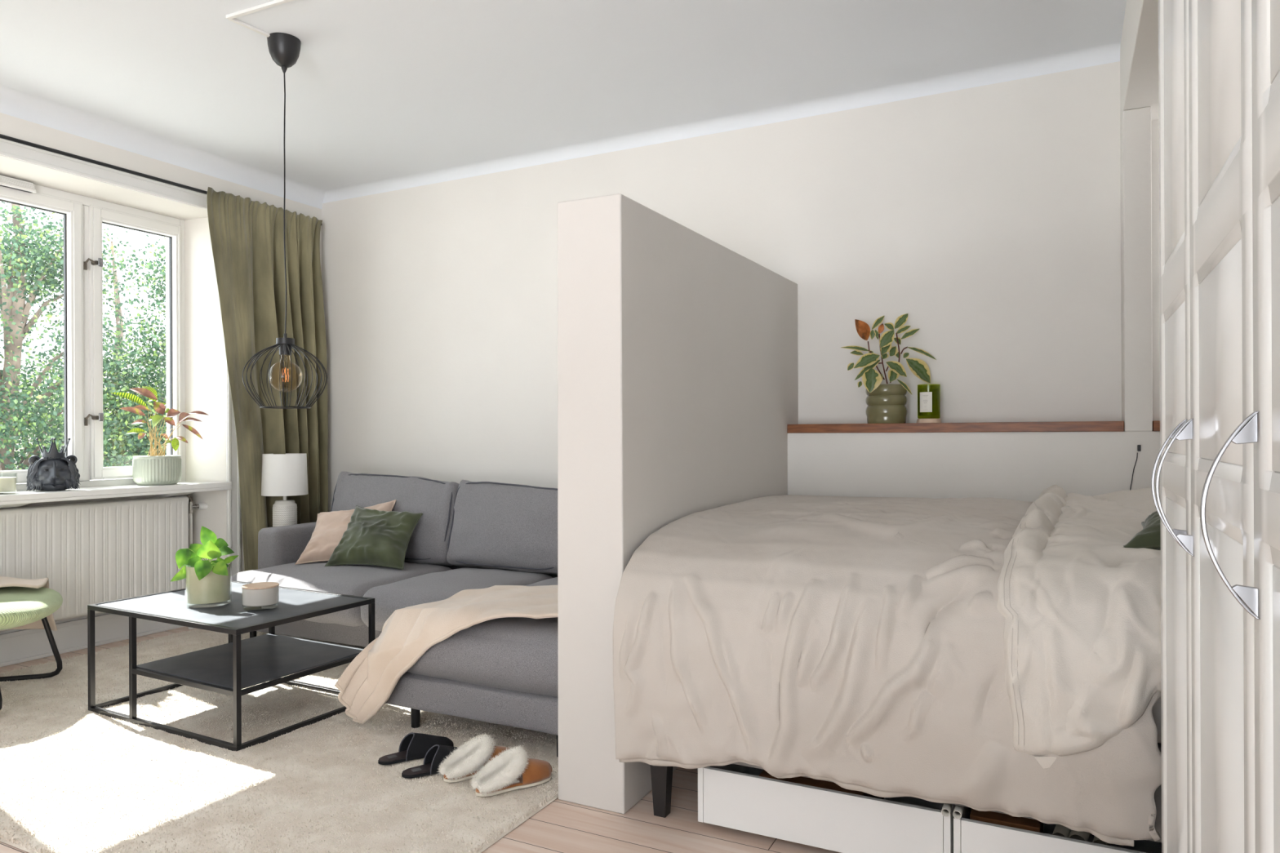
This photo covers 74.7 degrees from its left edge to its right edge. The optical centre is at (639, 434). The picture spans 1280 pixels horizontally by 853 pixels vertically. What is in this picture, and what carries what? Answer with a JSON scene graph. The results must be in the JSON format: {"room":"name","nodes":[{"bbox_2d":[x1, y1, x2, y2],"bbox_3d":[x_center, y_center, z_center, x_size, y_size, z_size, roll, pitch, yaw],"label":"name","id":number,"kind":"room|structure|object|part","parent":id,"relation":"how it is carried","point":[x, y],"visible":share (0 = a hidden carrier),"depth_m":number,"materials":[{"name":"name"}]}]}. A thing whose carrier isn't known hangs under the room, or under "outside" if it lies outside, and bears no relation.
{"room":"studio apartment","nodes":[
{"label":"studio apartment","id":0,"kind":"room"},
{"bbox_2d":[132,455,182,485],"bbox_3d":[-2.809,0.206,4.884,0.248,0.168,0.248,0,0,27],"label":"ribbed pot","id":1,"kind":"object","parent":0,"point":[147,470],"depth_m":4.79,"materials":[{"name":"grey ceramic"}]},
{"bbox_2d":[0,112,322,572],"bbox_3d":[-3.980,-0.288,2.803,0.467,2.950,7.200,0,0,27],"label":"wall","id":2,"kind":"structure","parent":0,"point":[205,347],"depth_m":5.15,"materials":[{"name":"paint"}]},
{"bbox_2d":[0,612,185,667],"bbox_3d":[-3.319,1.092,4.171,0.028,0.185,2.294,0,0,27],"label":"baseboard","id":3,"kind":"structure","parent":2,"relation":"attached to","point":[16,646],"depth_m":4.57,"materials":[{"name":"white"}]},
{"bbox_2d":[0,496,188,631],"bbox_3d":[-3.239,0.675,4.178,0.166,0.610,2.024,0,0,27],"label":"radiator","id":4,"kind":"object","parent":2,"relation":"attached to","point":[98,552],"visible":0.7,"depth_m":4.56,"materials":[{"name":"white metal"}]},
{"bbox_3d":[-3.216,0.675,4.166,0.090,0.607,2.024,0,0,27],"label":"casing","id":5,"kind":"part","parent":4,"relation":"part of","materials":[{"name":"white metal"}]},
{"bbox_2d":[183,495,208,513],"bbox_3d":[-2.710,0.423,5.136,0.044,0.108,0.165,0,0,40],"label":"radiator valve","id":6,"kind":"object","parent":4,"relation":"attached to","point":[200,506],"visible":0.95,"depth_m":5.11,"materials":[{"name":"silver metal"}]},
{"bbox_2d":[0,183,231,509],"bbox_3d":[-3.241,-0.468,4.129,0.407,1.721,2.475,0,0,27],"label":"window","id":7,"kind":"structure","parent":2,"relation":"in","point":[84,216],"depth_m":4.69,"materials":[{"name":"white painted wood"},{"name":"clear glass"},{"name":"metal"}]},
{"bbox_2d":[0,472,17,493],"bbox_3d":[-3.168,0.241,4.143,0.152,0.100,0.152,0,0,27],"label":"candle jar","id":8,"kind":"object","parent":7,"relation":"on","point":[6,483],"visible":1,"depth_m":4.12,"materials":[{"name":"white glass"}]},
{"bbox_2d":[0,174,36,193],"bbox_3d":[-3.322,-1.296,4.148,0.038,0.050,0.600,0,0,27],"label":"vent","id":9,"kind":"object","parent":7,"relation":"attached to","point":[5,181],"visible":1,"depth_m":4.33,"materials":[{"name":"white plastic"}]},
{"bbox_3d":[-3.348,-0.516,4.203,0.080,1.540,1.040,0,0,27],"label":"sash","id":10,"kind":"part","parent":7,"relation":"part of","materials":[{"name":"white wood"}]},
{"bbox_2d":[26,437,80,490],"bbox_3d":[-3.054,0.153,4.371,0.195,0.274,0.191,0,0,4],"label":"ornament","id":11,"kind":"object","parent":7,"relation":"on","point":[53,471],"visible":1,"depth_m":4.32,"materials":[{"name":"black ceramic"}]},
{"bbox_3d":[-3.054,0.077,4.369,0.118,0.102,0.118,0,0,-5],"label":"crown","id":12,"kind":"part","parent":11,"relation":"part of","materials":[{"name":"black ceramic"}]},
{"bbox_3d":[-3.016,-0.964,4.691,0.010,0.048,0.026,0,0,27],"label":"latch knob","id":13,"kind":"part","parent":7,"relation":"part of","materials":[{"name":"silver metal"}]},
{"bbox_3d":[-3.012,-0.098,4.691,0.010,0.048,0.026,0,0,27],"label":"latch knob","id":14,"kind":"part","parent":7,"relation":"part of","materials":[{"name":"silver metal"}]},
{"bbox_3d":[-3.194,0.315,4.107,0.309,0.047,2.475,0,0,27],"label":"sill","id":15,"kind":"part","parent":7,"relation":"part of","materials":[{"name":"white stone"}]},
{"bbox_3d":[-2.973,-0.517,4.943,0.080,1.540,0.541,0,0,27],"label":"sash","id":16,"kind":"part","parent":7,"relation":"part of","materials":[{"name":"white"}]},
{"bbox_2d":[111,386,207,485],"bbox_3d":[-2.767,0.002,4.881,0.470,0.576,0.248,0,0,3],"label":"potted calathea","id":17,"kind":"object","parent":7,"relation":"on","point":[153,469],"visible":1,"depth_m":4.85,"materials":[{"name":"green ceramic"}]},
{"bbox_2d":[0,137,240,577],"bbox_3d":[-3.076,-0.123,4.046,0.020,2.613,2.605,0,0,27],"label":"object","id":18,"kind":"structure","parent":2,"relation":"attached to","point":[8,148],"depth_m":4.76,"materials":[{"name":"white"}]},
{"bbox_2d":[0,133,322,224],"bbox_3d":[-3.034,-1.425,4.058,0.095,0.065,3.700,0,0,27],"label":"curtain rod","id":19,"kind":"object","parent":2,"relation":"attached to","point":[2,136],"visible":0.64,"depth_m":4.37,"materials":[{"name":"black metal"}]},
{"bbox_2d":[206,186,328,571],"bbox_3d":[-2.345,-0.150,5.323,0.130,2.620,0.896,0,0,27],"label":"curtain","id":20,"kind":"object","parent":19,"relation":"hanging from","point":[246,235],"visible":0.73,"depth_m":5.31,"materials":[{"name":"green fabric"}]},
{"bbox_2d":[0,41,1120,208],"bbox_3d":[-1.663,-1.613,1.561,4.800,0.100,7.086,0,0,27],"label":"trim","id":21,"kind":"structure","parent":2,"relation":"attached to","point":[15,103],"depth_m":4.49,"materials":[{"name":"white paint"}]},
{"bbox_2d":[184,561,231,608],"bbox_3d":[-1.822,0.629,3.543,0.176,0.174,0.176,0,0,27],"label":"glass pot","id":22,"kind":"object","parent":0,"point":[203,586],"depth_m":3.47,"materials":[{"name":"glass"}]},
{"bbox_2d":[0,626,840,852],"bbox_3d":[-1.217,1.200,1.405,6.650,0.050,7.200,0,0,27],"label":"floor","id":23,"kind":"structure","parent":0,"point":[561,826],"depth_m":2.47,"materials":[{"name":"brown wood"}]},
{"bbox_2d":[188,513,194,629],"bbox_3d":[-2.732,0.830,5.107,0.031,0.702,0.031,0,0,27],"label":"pipe","id":24,"kind":"object","parent":23,"relation":"on","point":[190,514],"visible":0.34,"depth_m":5.10,"materials":[{"name":"white metal"}]},
{"bbox_2d":[0,628,558,852],"bbox_3d":[-1.609,1.164,3.590,3.223,0.021,2.325,0,0,27],"label":"rug","id":25,"kind":"object","parent":23,"relation":"on","point":[74,779],"visible":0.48,"depth_m":2.86,"materials":[{"name":"beige carpet"}]},
{"bbox_2d":[0,586,62,710],"bbox_3d":[-3.005,0.722,3.663,0.768,0.897,0.713,0,0,-15],"label":"lounge chair","id":26,"kind":"object","parent":25,"relation":"on","point":[19,606],"visible":0.98,"depth_m":3.76,"materials":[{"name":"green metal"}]},
{"bbox_3d":[-2.903,0.973,3.402,0.564,0.393,0.083,0,0,-15],"label":"sled leg","id":27,"kind":"part","parent":26,"relation":"part of","materials":[{"name":"black metal"}]},
{"bbox_2d":[0,576,57,631],"bbox_3d":[-3.018,0.814,3.932,0.431,0.296,0.342,0,0,-22],"label":"throw","id":28,"kind":"object","parent":26,"relation":"on","point":[5,581],"visible":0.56,"depth_m":3.94,"materials":[{"name":"beige fabric"}]},
{"bbox_3d":[-3.045,0.974,3.939,0.564,0.393,0.082,0,0,-15],"label":"sled leg","id":29,"kind":"part","parent":26,"relation":"part of","materials":[{"name":"black metal"}]},
{"bbox_3d":[-2.943,0.780,3.679,0.639,0.129,0.713,0,0,-15],"label":"seat","id":30,"kind":"part","parent":26,"relation":"part of","materials":[{"name":"green fabric"}]},
{"bbox_2d":[87,580,374,751],"bbox_3d":[-1.742,0.940,3.599,0.996,0.450,0.702,0,0,27],"label":"coffee table","id":31,"kind":"object","parent":25,"relation":"on","point":[237,664],"visible":0.74,"depth_m":3.44,"materials":[{"name":"metal"}]},
{"bbox_3d":[-2.317,0.943,3.544,0.020,0.410,0.020,0,0,29],"label":"leg","id":32,"kind":"part","parent":31,"relation":"part of","materials":[{"name":"black metal"}]},
{"bbox_2d":[170,525,239,608],"bbox_3d":[-1.803,0.551,3.531,0.280,0.329,0.180,0,0,27],"label":"potted plant","id":33,"kind":"object","parent":31,"relation":"on","point":[207,582],"visible":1,"depth_m":3.49,"materials":[{"name":"green plant"}]},
{"bbox_3d":[-1.741,1.155,3.599,0.996,0.020,0.702,0,0,27],"label":"floor frame","id":34,"kind":"part","parent":31,"relation":"part of","materials":[{"name":"black metal"}]},
{"bbox_3d":[-2.004,0.942,4.113,0.020,0.410,0.020,0,0,29],"label":"leg","id":35,"kind":"part","parent":31,"relation":"part of","materials":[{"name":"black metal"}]},
{"bbox_3d":[-1.743,0.725,3.599,0.996,0.020,0.702,0,0,27],"label":"frame","id":36,"kind":"part","parent":31,"relation":"part of","materials":[{"name":"black metal"}]},
{"bbox_3d":[-1.481,0.939,3.084,0.020,0.410,0.020,0,0,29],"label":"leg","id":37,"kind":"part","parent":31,"relation":"part of","materials":[{"name":"black metal"}]},
{"bbox_3d":[-1.611,0.952,3.527,0.695,0.019,0.691,0,0,27],"label":"shelf frame","id":38,"kind":"part","parent":31,"relation":"part of","materials":[{"name":"black metal"}]},
{"bbox_2d":[136,633,363,688],"bbox_3d":[-1.620,0.942,3.532,0.674,0.006,0.649,0,0,27],"label":"shelf","id":39,"kind":"object","parent":31,"relation":"attached to","point":[264,658],"depth_m":3.45,"materials":[{"name":"metal"}]},
{"bbox_2d":[241,582,279,608],"bbox_3d":[-1.569,0.668,3.471,0.141,0.093,0.141,0,0,27],"label":"candle","id":40,"kind":"object","parent":31,"relation":"on","point":[261,593],"visible":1,"depth_m":3.42,"materials":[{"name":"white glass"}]},
{"bbox_3d":[-1.569,0.625,3.471,0.141,0.006,0.141,0,0,27],"label":"lid","id":41,"kind":"part","parent":40,"relation":"part of","materials":[{"name":"brown wood"}]},
{"bbox_3d":[-1.168,0.938,3.654,0.020,0.410,0.020,0,0,29],"label":"leg","id":42,"kind":"part","parent":31,"relation":"part of","materials":[{"name":"black metal"}]},
{"bbox_2d":[230,471,558,757],"bbox_3d":[-1.038,0.694,4.233,2.728,0.938,1.675,0,0,27],"label":"sofa","id":43,"kind":"object","parent":25,"relation":"on","point":[468,535],"visible":0.38,"depth_m":4.31,"materials":[{"name":"grey fabric"}]},
{"bbox_3d":[-2.160,1.119,4.686,0.037,0.096,0.037,0,0,27],"label":"leg","id":44,"kind":"part","parent":43,"relation":"part of","materials":[{"name":"black metal"}]},
{"bbox_3d":[-1.984,0.796,5.190,0.175,0.508,0.783,0,0,27],"label":"armrest","id":45,"kind":"part","parent":43,"relation":"part of","materials":[{"name":"grey fabric"}]},
{"bbox_2d":[230,560,451,626],"bbox_3d":[-1.628,0.841,4.616,0.981,0.257,0.842,0,0,27],"label":"seat cushion","id":46,"kind":"object","parent":43,"relation":"on","point":[347,580],"depth_m":4.36,"materials":[{"name":"grey fabric"}]},
{"bbox_2d":[294,499,396,564],"bbox_3d":[-1.661,0.551,4.808,0.541,0.349,0.304,0,0,6],"label":"cushion","id":47,"kind":"object","parent":43,"relation":"on","point":[330,528],"visible":0.48,"depth_m":4.74,"materials":[{"name":"beige fabric"}]},
{"bbox_2d":[324,505,422,569],"bbox_3d":[-1.457,0.565,4.659,0.482,0.311,0.316,0,0,16],"label":"cushion","id":48,"kind":"object","parent":43,"relation":"on","point":[375,537],"visible":1,"depth_m":4.56,"materials":[{"name":"green fabric"}]},
{"bbox_2d":[331,471,459,565],"bbox_3d":[-1.453,0.491,5.003,0.968,0.529,0.313,0,0,27],"label":"cushion","id":49,"kind":"object","parent":43,"relation":"on","point":[428,544],"depth_m":4.82,"materials":[{"name":"grey fabric"}]},
{"bbox_3d":[-0.889,1.114,3.323,0.037,0.096,0.037,0,0,27],"label":"leg","id":50,"kind":"part","parent":43,"relation":"part of","materials":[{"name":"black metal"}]},
{"bbox_2d":[334,585,557,724],"bbox_3d":[-0.540,0.890,3.352,1.066,0.488,0.756,0,0,27],"label":"throw blanket","id":51,"kind":"object","parent":43,"relation":"on","point":[369,681],"visible":0.72,"depth_m":3.26,"materials":[{"name":"beige fabric"}]},
{"bbox_2d":[360,567,552,631],"bbox_3d":[-0.890,0.839,4.236,0.682,0.259,0.854,0,0,27],"label":"seat cushion","id":52,"kind":"object","parent":43,"relation":"on","point":[435,586],"depth_m":4.04,"materials":[{"name":"grey fabric"}]},
{"bbox_2d":[406,577,558,697],"bbox_3d":[-0.340,0.833,3.697,0.998,0.289,1.350,0,0,27],"label":"cushion","id":53,"kind":"object","parent":43,"relation":"on","point":[508,657],"depth_m":3.10,"materials":[{"name":"grey fabric"}]},
{"bbox_3d":[-0.633,0.703,4.847,2.544,0.543,0.214,0,0,27],"label":"backrest","id":54,"kind":"part","parent":43,"relation":"part of","materials":[{"name":"grey fabric"}]},
{"bbox_2d":[446,480,557,574],"bbox_3d":[-0.680,0.504,4.603,0.808,0.499,0.304,0,0,27],"label":"cushion","id":55,"kind":"object","parent":43,"relation":"on","point":[491,526],"depth_m":4.51,"materials":[{"name":"grey fabric"}]},
{"bbox_3d":[-0.282,1.111,3.016,0.037,0.096,0.037,0,0,27],"label":"leg","id":56,"kind":"part","parent":43,"relation":"part of","materials":[{"name":"black metal"}]},
{"bbox_2d":[377,732,453,764],"bbox_3d":[-0.805,1.113,3.019,0.275,0.082,0.106,0,0,-35],"label":"slipper","id":57,"kind":"object","parent":25,"relation":"on","point":[414,746],"visible":0.91,"depth_m":2.99,"materials":[{"name":"black fabric"}]},
{"bbox_2d":[401,744,457,778],"bbox_3d":[-0.686,1.112,2.899,0.275,0.082,0.106,0,0,-32],"label":"slipper","id":58,"kind":"object","parent":25,"relation":"on","point":[433,757],"visible":0.51,"depth_m":2.86,"materials":[{"name":"black fabric"}]},
{"bbox_2d":[436,733,510,782],"bbox_3d":[-0.550,1.089,2.871,0.293,0.128,0.156,0,0,-39],"label":"slipper","id":59,"kind":"object","parent":25,"relation":"on","point":[469,757],"visible":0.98,"depth_m":2.82,"materials":[{"name":"white fur"}]},
{"bbox_2d":[470,745,552,796],"bbox_3d":[-0.416,1.088,2.756,0.289,0.129,0.157,0,0,-33],"label":"slipper","id":60,"kind":"object","parent":25,"relation":"on","point":[512,770],"visible":1,"depth_m":2.73,"materials":[{"name":"white fur"}]},
{"bbox_2d":[697,764,955,852],"bbox_3d":[0.625,1.073,2.598,0.707,0.188,0.622,0,0,27],"label":"storage box","id":61,"kind":"object","parent":23,"relation":"on","point":[731,796],"visible":0.36,"depth_m":2.32,"materials":[{"name":"white"}]},
{"bbox_2d":[759,769,884,799],"bbox_3d":[0.574,1.054,2.559,0.300,0.128,0.420,0,0,27],"label":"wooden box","id":62,"kind":"object","parent":61,"relation":"in","point":[802,780],"visible":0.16,"depth_m":2.39,"materials":[{"name":"brown wood"}]},
{"bbox_2d":[650,697,1161,843],"bbox_3d":[1.239,0.775,2.880,1.970,0.779,1.695,0,0,27],"label":"bed","id":63,"kind":"object","parent":23,"relation":"on","point":[661,776],"visible":0.02,"depth_m":2.56,"materials":[{"name":"black wood"}]},
{"bbox_3d":[0.067,1.050,2.586,0.066,0.240,0.052,0,0,27],"label":"leg","id":64,"kind":"part","parent":63,"relation":"part of","materials":[{"name":"black wood"}]},
{"bbox_2d":[612,494,1161,846],"bbox_3d":[1.120,0.616,2.862,1.799,0.720,1.836,0,0,27],"label":"duvet","id":65,"kind":"object","parent":63,"relation":"on","point":[855,643],"visible":0.67,"depth_m":2.24,"materials":[{"name":"fabric"}]},
{"bbox_2d":[996,484,1160,768],"bbox_3d":[1.575,0.483,2.608,0.759,0.580,1.839,0,0,27],"label":"duvet","id":66,"kind":"object","parent":65,"relation":"on","point":[1081,608],"visible":0.52,"depth_m":1.95,"materials":[{"name":"fabric"}]},
{"bbox_2d":[1092,486,1159,511],"bbox_3d":[2.050,0.234,3.004,0.822,0.145,0.609,0,0,27],"label":"pillow","id":67,"kind":"object","parent":66,"relation":"on","point":[1140,499],"visible":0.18,"depth_m":3.08,"materials":[{"name":"fabric"}]},
{"bbox_2d":[1123,511,1160,550],"bbox_3d":[1.504,0.211,2.209,0.496,0.164,0.370,0,0,20],"label":"cushion","id":68,"kind":"object","parent":66,"relation":"on","point":[1148,537],"visible":0.15,"depth_m":2.12,"materials":[{"name":"green fabric"}]},
{"bbox_3d":[1.237,0.565,2.878,1.970,0.359,1.690,0,0,27],"label":"mattress","id":69,"kind":"part","parent":63,"relation":"part of","materials":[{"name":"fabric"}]},
{"bbox_2d":[953,806,1161,852],"bbox_3d":[1.320,1.069,2.217,0.859,0.190,0.622,0,0,27],"label":"storage box","id":70,"kind":"object","parent":23,"relation":"on","point":[970,836],"visible":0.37,"depth_m":2.09,"materials":[{"name":"white"}]},
{"bbox_2d":[941,803,963,819],"bbox_3d":[0.803,0.966,2.158,0.049,0.021,0.048,0,0,27],"label":"clip","id":71,"kind":"object","parent":70,"relation":"on","point":[946,809],"visible":0.88,"depth_m":2.15,"materials":[{"name":"white plastic"}]},
{"bbox_2d":[969,808,1043,833],"bbox_3d":[1.012,1.050,2.303,0.165,0.132,0.380,0,0,27],"label":"cardboard box","id":72,"kind":"object","parent":70,"relation":"in","point":[991,817],"visible":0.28,"depth_m":2.15,"materials":[{"name":"brown cardboard"}]},
{"bbox_2d":[1052,824,1071,837],"bbox_3d":[1.146,1.000,2.236,0.034,0.034,0.383,0,0,34],"label":"paper roll","id":73,"kind":"object","parent":70,"relation":"in","point":[1060,830],"visible":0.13,"depth_m":2.10,"materials":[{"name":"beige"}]},
{"bbox_2d":[1068,830,1089,841],"bbox_3d":[1.181,1.000,2.217,0.040,0.040,0.383,0,0,34],"label":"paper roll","id":74,"kind":"object","parent":70,"relation":"in","point":[1082,836],"visible":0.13,"depth_m":2.07,"materials":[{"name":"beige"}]},
{"bbox_2d":[1093,835,1110,845],"bbox_3d":[1.226,1.000,2.195,0.036,0.036,0.383,0,0,34],"label":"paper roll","id":75,"kind":"object","parent":70,"relation":"in","point":[1095,840],"visible":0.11,"depth_m":2.07,"materials":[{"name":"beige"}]},
{"bbox_2d":[1151,0,1279,852],"bbox_3d":[0.775,-0.043,0.531,0.651,2.420,2.489,0,0,27],"label":"wardrobe","id":76,"kind":"object","parent":23,"relation":"on","point":[1218,508],"visible":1,"depth_m":1.09,"materials":[{"name":"white paint"}]},
{"bbox_3d":[0.869,0.082,1.378,0.051,0.214,0.007,0,0,27],"label":"handle","id":77,"kind":"part","parent":76,"relation":"part of","materials":[{"name":"silver metal"}]},
{"bbox_3d":[0.836,0.082,1.312,0.051,0.214,0.007,0,0,27],"label":"handle","id":78,"kind":"part","parent":76,"relation":"part of","materials":[{"name":"silver metal"}]},
{"bbox_3d":[0.990,-0.080,1.549,0.011,2.341,0.480,0,0,27],"label":"door","id":79,"kind":"part","parent":76,"relation":"part of","materials":[{"name":"white paint"}]},
{"bbox_3d":[0.767,-0.079,1.110,0.011,2.341,0.497,0,0,27],"label":"door","id":80,"kind":"part","parent":76,"relation":"part of","materials":[{"name":"white paint"}]},
{"bbox_3d":[0.613,0.083,0.872,0.051,0.214,0.007,0,0,27],"label":"handle","id":81,"kind":"part","parent":76,"relation":"part of","materials":[{"name":"silver metal"}]},
{"bbox_3d":[0.541,-0.078,0.664,0.011,2.341,0.497,0,0,27],"label":"door","id":82,"kind":"part","parent":76,"relation":"part of","materials":[{"name":"white paint"}]},
{"bbox_3d":[-2.233,0.907,5.283,0.306,0.545,0.304,0,0,27],"label":"side table","id":83,"kind":"object","parent":23,"relation":"on","visible":0},
{"bbox_2d":[261,453,307,527],"bbox_3d":[-2.236,0.389,5.283,0.273,0.539,0.273,0,0,41],"label":"table lamp","id":84,"kind":"object","parent":83,"relation":"on","point":[284,475],"visible":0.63,"depth_m":5.19,"materials":[{"name":"white fabric"}]},
{"bbox_3d":[-2.236,0.248,5.283,0.273,0.258,0.273,0,0,27],"label":"lamp shade","id":85,"kind":"part","parent":84,"relation":"part of","materials":[{"name":"white fabric"}]},
{"bbox_2d":[0,0,1126,190],"bbox_3d":[-1.229,-1.720,1.405,6.650,0.110,7.200,0,0,27],"label":"ceiling","id":86,"kind":"structure","parent":0,"point":[376,90],"depth_m":3.74,"materials":[{"name":"white paint"}]},
{"bbox_2d":[226,0,293,37],"bbox_3d":[-1.414,-1.657,3.321,0.422,0.013,0.201,0,0,27],"label":"duct","id":87,"kind":"object","parent":86,"relation":"attached to","point":[232,16],"visible":1,"depth_m":3.29,"materials":[{"name":"white"}]},
{"bbox_2d":[242,32,327,408],"bbox_3d":[-1.495,-0.888,3.532,0.331,1.550,0.331,0,0,27],"label":"pendant lamp","id":88,"kind":"object","parent":86,"relation":"hanging from","point":[284,49],"visible":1,"depth_m":3.51,"materials":[{"name":"black metal"}]},
{"bbox_3d":[-1.495,-0.976,3.532,0.013,1.116,0.011,0,0,27],"label":"cord","id":89,"kind":"part","parent":88,"relation":"part of","materials":[{"name":"black plastic"}]},
{"bbox_2d":[557,193,798,813],"bbox_3d":[0.271,0.200,3.486,0.242,1.938,1.909,0,0,27],"label":"wall partition","id":90,"kind":"structure","parent":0,"point":[677,362],"depth_m":2.69,"materials":[{"name":"beige paint"}]},
{"bbox_2d":[321,61,1159,511],"bbox_3d":[0.587,-0.307,4.459,6.183,2.950,0.114,0,0,27],"label":"wall","id":91,"kind":"structure","parent":0,"point":[988,216],"depth_m":4.24,"materials":[{"name":"paint"}]},
{"bbox_2d":[787,431,1159,502],"bbox_3d":[2.024,0.574,3.561,2.815,1.175,0.192,0,0,27],"label":"wall ledge","id":92,"kind":"object","parent":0,"point":[1010,465],"visible":0.22,"depth_m":3.74,"materials":[{"name":"paint"}]},
{"bbox_2d":[787,421,1124,432],"bbox_3d":[1.402,-0.033,3.868,1.428,0.042,0.200,0,0,27],"label":"shelf board","id":93,"kind":"object","parent":92,"relation":"on","point":[1069,426],"visible":1,"depth_m":3.73,"materials":[{"name":"brown wood"}]},
{"bbox_2d":[840,313,936,423],"bbox_3d":[1.172,-0.314,3.971,0.433,0.520,0.209,0,0,-14],"label":"rubber plant","id":94,"kind":"object","parent":93,"relation":"on","point":[886,403],"visible":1,"depth_m":3.92,"materials":[{"name":"green plant"}]},
{"bbox_3d":[1.169,-0.144,3.979,0.190,0.182,0.190,0,0,27],"label":"bubbled pot","id":95,"kind":"part","parent":94,"relation":"part of","materials":[{"name":"green ceramic"}]},
{"bbox_2d":[916,384,941,422],"bbox_3d":[1.341,-0.143,3.894,0.112,0.178,0.112,0,0,27],"label":"candle","id":96,"kind":"object","parent":93,"relation":"on","point":[928,399],"visible":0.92,"depth_m":3.85,"materials":[{"name":"green glass"}]},
{"bbox_3d":[1.341,-0.153,3.894,0.101,0.158,0.101,0,0,27],"label":"glass","id":97,"kind":"part","parent":96,"relation":"part of","materials":[{"name":"green glass"}]},
{"bbox_2d":[1129,444,1141,490],"bbox_3d":[2.026,0.190,3.442,0.049,0.297,0.009,0,0,27],"label":"charging cable","id":98,"kind":"object","parent":92,"relation":"attached to","point":[1138,446],"visible":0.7,"depth_m":3.44,"materials":[{"name":"black plastic"}]},
{"bbox_3d":[2.023,0.206,3.447,0.039,0.265,0.003,0,0,27],"label":"cord","id":99,"kind":"part","parent":98,"relation":"part of","materials":[{"name":"black plastic"}]},
{"bbox_2d":[1152,420,1159,431],"bbox_3d":[2.568,-0.038,3.277,0.979,0.042,0.200,0,0,27],"label":"shelf board","id":100,"kind":"object","parent":92,"relation":"on","point":[1156,424],"visible":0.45,"depth_m":3.40,"materials":[{"name":"brown wood"}]},
{"bbox_2d":[1120,0,1158,431],"bbox_3d":[0.964,-0.897,0.230,1.083,1.775,7.086,0,0,27],"label":"wall column","id":101,"kind":"structure","parent":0,"point":[1139,48],"depth_m":3.43,"materials":[{"name":"paint"}]},
{"label":"outside","id":102,"kind":"structure","parent":0,"visible":0},
{"bbox_3d":[-25.320,8.328,24.070,53.000,0.100,80.000,0,0,27],"label":"ground","id":103,"kind":"structure","parent":102,"visible":0},
{"bbox_2d":[0,355,164,468],"bbox_3d":[-21.255,2.660,35.451,12.000,11.200,36.000,0,0,27],"label":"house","id":104,"kind":"structure","parent":103,"relation":"on","point":[23,358],"depth_m":29.89,"materials":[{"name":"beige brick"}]},
{"bbox_2d":[0,200,166,471],"bbox_3d":[-8.127,2.109,10.923,5.718,12.211,5.748,0,0,-14],"label":"birch tree","id":105,"kind":"object","parent":103,"relation":"on","point":[16,263],"visible":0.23,"depth_m":10.74,"materials":[{"name":"green plant"}]},
{"bbox_2d":[2,240,166,470],"bbox_3d":[-10.880,2.120,17.293,7.364,12.211,7.108,0,0,-23],"label":"birch tree","id":106,"kind":"object","parent":103,"relation":"on","point":[117,319],"visible":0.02,"depth_m":17.26,"materials":[{"name":"green plant"}]},
{"bbox_2d":[53,230,166,465],"bbox_3d":[-6.340,2.101,13.309,5.459,12.211,5.490,0,0,-43],"label":"birch tree","id":107,"kind":"object","parent":103,"relation":"on","point":[157,358],"visible":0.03,"depth_m":11.99,"materials":[{"name":"green plant"}]}
]}

